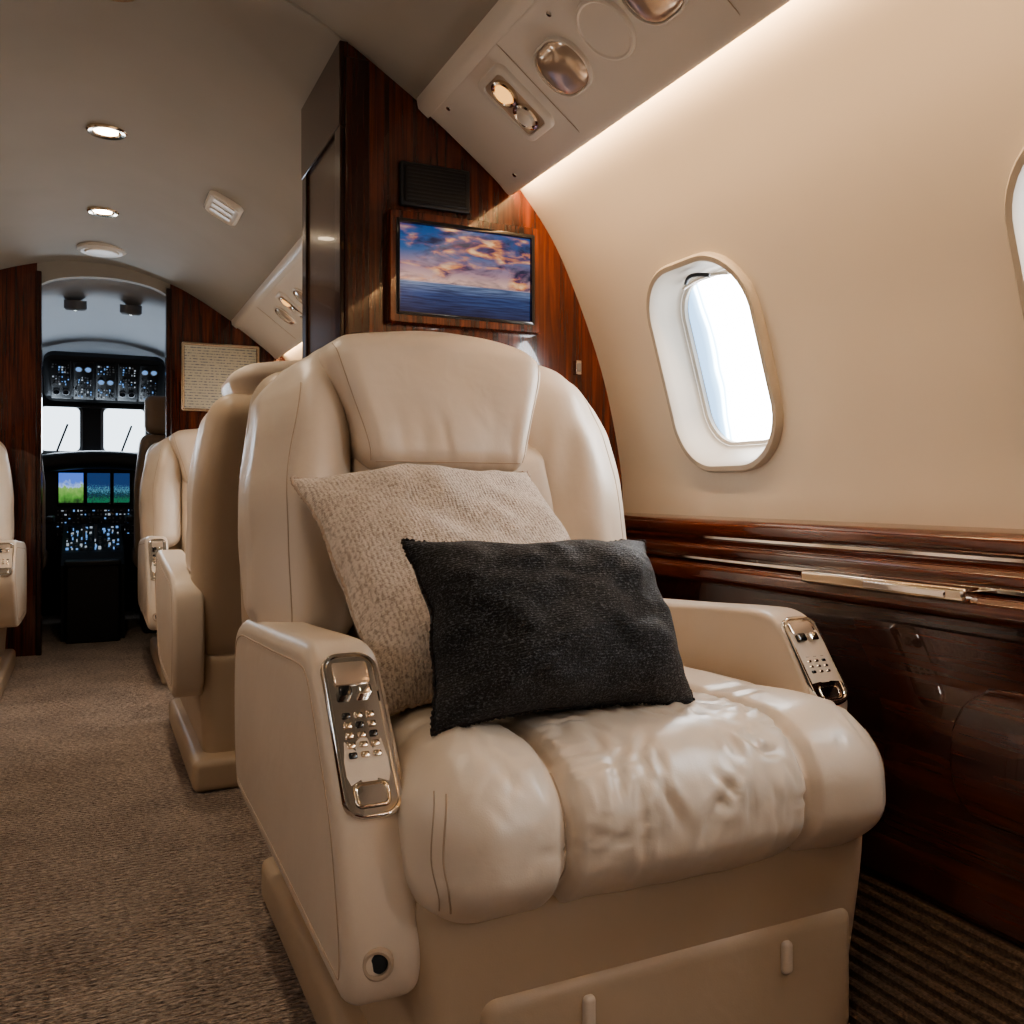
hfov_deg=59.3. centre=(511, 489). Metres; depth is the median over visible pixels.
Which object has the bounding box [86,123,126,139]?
recessed light
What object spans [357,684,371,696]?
switch
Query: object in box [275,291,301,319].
light
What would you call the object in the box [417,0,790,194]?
panel
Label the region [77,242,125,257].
ceiling speaker
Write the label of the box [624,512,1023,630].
ledge
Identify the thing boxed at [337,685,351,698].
switch
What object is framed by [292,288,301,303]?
outlet
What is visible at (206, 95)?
ceiling
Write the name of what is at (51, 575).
wall
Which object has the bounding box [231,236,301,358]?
panel
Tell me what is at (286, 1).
trim
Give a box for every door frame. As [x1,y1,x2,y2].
[36,271,41,655]
[165,288,171,437]
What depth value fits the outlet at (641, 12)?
1.43 m
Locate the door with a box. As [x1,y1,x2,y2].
[950,688,1023,837]
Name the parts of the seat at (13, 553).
control plate, arm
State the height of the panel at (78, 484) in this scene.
0.610 m
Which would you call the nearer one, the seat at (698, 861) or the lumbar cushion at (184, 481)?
the seat at (698, 861)
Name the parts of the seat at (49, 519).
backrest, armrest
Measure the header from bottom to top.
0.170 m
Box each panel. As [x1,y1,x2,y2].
[42,451,137,554]
[43,351,164,403]
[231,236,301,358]
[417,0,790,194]
[655,575,1023,948]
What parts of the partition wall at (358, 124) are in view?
frame, frame, bulkhead speaker panel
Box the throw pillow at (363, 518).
[290,463,570,715]
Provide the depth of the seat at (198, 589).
2.41 m
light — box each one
[64,299,86,310]
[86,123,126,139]
[87,206,118,216]
[111,0,134,1]
[120,304,141,315]
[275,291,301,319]
[478,64,554,140]
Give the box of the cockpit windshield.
[42,366,164,453]
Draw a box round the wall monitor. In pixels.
[385,208,539,335]
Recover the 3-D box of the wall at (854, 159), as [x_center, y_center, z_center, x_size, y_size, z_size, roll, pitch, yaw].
[0.347,-0.411,1.610,0.515,1.023,7.220,0,0,-25]
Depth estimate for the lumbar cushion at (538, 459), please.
1.64 m
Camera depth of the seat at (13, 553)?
3.69 m
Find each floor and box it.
[0,610,315,1023]
[847,869,1023,1023]
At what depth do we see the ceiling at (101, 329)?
5.03 m
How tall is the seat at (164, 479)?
1.101 m
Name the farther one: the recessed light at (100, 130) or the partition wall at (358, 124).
the recessed light at (100, 130)
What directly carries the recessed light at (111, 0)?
in the ceiling at (206, 95)
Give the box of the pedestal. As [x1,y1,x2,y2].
[61,517,124,643]
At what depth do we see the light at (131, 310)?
4.82 m
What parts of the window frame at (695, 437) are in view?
shade pull, shade edge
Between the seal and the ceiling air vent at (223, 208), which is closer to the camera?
the seal
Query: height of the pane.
0.348 m
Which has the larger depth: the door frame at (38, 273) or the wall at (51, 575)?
the wall at (51, 575)
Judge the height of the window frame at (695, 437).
0.435 m
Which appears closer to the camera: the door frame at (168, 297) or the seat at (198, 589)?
the seat at (198, 589)
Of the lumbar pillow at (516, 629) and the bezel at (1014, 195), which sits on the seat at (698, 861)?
the lumbar pillow at (516, 629)
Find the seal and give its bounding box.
[682,270,768,445]
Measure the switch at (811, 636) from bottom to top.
0.015 m
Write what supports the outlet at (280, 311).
attached to the panel at (272, 316)
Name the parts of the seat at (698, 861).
arm, control plate, recline knob, drawer pull, drawer, arm, drawer pull, control plate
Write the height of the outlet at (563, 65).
0.075 m
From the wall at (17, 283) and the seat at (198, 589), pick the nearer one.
the seat at (198, 589)
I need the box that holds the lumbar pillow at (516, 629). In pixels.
[401,538,694,736]
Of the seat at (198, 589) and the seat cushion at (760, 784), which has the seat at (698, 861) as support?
the seat cushion at (760, 784)
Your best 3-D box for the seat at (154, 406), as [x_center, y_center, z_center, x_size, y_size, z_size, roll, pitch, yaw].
[-1.935,0.145,5.128,0.490,1.310,0.591,0,0,-25]
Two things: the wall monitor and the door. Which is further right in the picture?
the door
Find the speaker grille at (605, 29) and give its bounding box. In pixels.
[575,0,635,60]
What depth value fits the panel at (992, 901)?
1.37 m
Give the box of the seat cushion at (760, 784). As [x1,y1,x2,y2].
[390,666,884,923]
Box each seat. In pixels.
[0,442,26,698]
[42,461,54,570]
[125,396,164,632]
[138,428,198,684]
[155,360,299,791]
[234,331,885,1023]
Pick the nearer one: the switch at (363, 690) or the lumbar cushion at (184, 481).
the switch at (363, 690)
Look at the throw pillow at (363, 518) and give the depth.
1.38 m
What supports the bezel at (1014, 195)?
attached to the wall at (854, 159)
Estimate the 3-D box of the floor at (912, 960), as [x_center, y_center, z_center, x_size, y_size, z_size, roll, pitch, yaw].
[0.428,0.697,1.648,0.325,0.205,7.220,0,0,-25]
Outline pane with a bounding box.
[688,274,771,440]
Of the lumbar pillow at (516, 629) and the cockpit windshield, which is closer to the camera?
the lumbar pillow at (516, 629)
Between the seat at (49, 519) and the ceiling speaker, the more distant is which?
the seat at (49, 519)
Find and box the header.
[37,261,169,295]
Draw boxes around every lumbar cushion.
[181,478,187,552]
[349,444,553,638]
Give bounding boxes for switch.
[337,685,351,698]
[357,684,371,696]
[575,360,580,374]
[795,633,806,642]
[807,632,818,641]
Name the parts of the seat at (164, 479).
arm, control plate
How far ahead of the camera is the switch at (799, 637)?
1.40 m
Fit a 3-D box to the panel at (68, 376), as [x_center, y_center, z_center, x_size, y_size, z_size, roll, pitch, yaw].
[-2.443,-0.668,5.410,0.660,0.274,0.248,0,0,-25]
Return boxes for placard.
[181,342,258,411]
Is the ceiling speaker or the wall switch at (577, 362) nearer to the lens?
the wall switch at (577, 362)
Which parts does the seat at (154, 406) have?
armrest, backrest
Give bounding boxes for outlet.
[274,306,295,324]
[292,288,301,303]
[533,36,592,97]
[621,0,688,25]
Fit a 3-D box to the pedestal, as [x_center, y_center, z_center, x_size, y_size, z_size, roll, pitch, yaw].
[-2.326,0.475,4.995,0.310,0.650,0.660,0,0,-25]
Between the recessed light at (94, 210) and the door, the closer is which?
the door
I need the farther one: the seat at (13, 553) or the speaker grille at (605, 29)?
the seat at (13, 553)
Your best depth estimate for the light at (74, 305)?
4.71 m
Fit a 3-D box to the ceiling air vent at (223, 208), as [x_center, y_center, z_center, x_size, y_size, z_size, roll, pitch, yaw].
[-1.046,-1.023,3.265,0.120,0.077,0.220,0,0,-25]
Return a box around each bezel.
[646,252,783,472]
[1004,147,1023,321]
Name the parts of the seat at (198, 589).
arm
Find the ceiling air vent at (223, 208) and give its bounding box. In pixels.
[204,190,243,225]
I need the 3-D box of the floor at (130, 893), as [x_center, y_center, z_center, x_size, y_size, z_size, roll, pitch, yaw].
[-0.976,0.820,2.082,2.600,0.040,9.200,0,0,-25]
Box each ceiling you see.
[0,0,497,320]
[42,279,164,365]
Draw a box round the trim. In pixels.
[283,0,344,40]
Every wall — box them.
[0,263,284,656]
[42,553,139,615]
[282,0,1023,528]
[301,40,622,500]
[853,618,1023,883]
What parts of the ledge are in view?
latch plate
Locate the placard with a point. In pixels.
(205, 368)

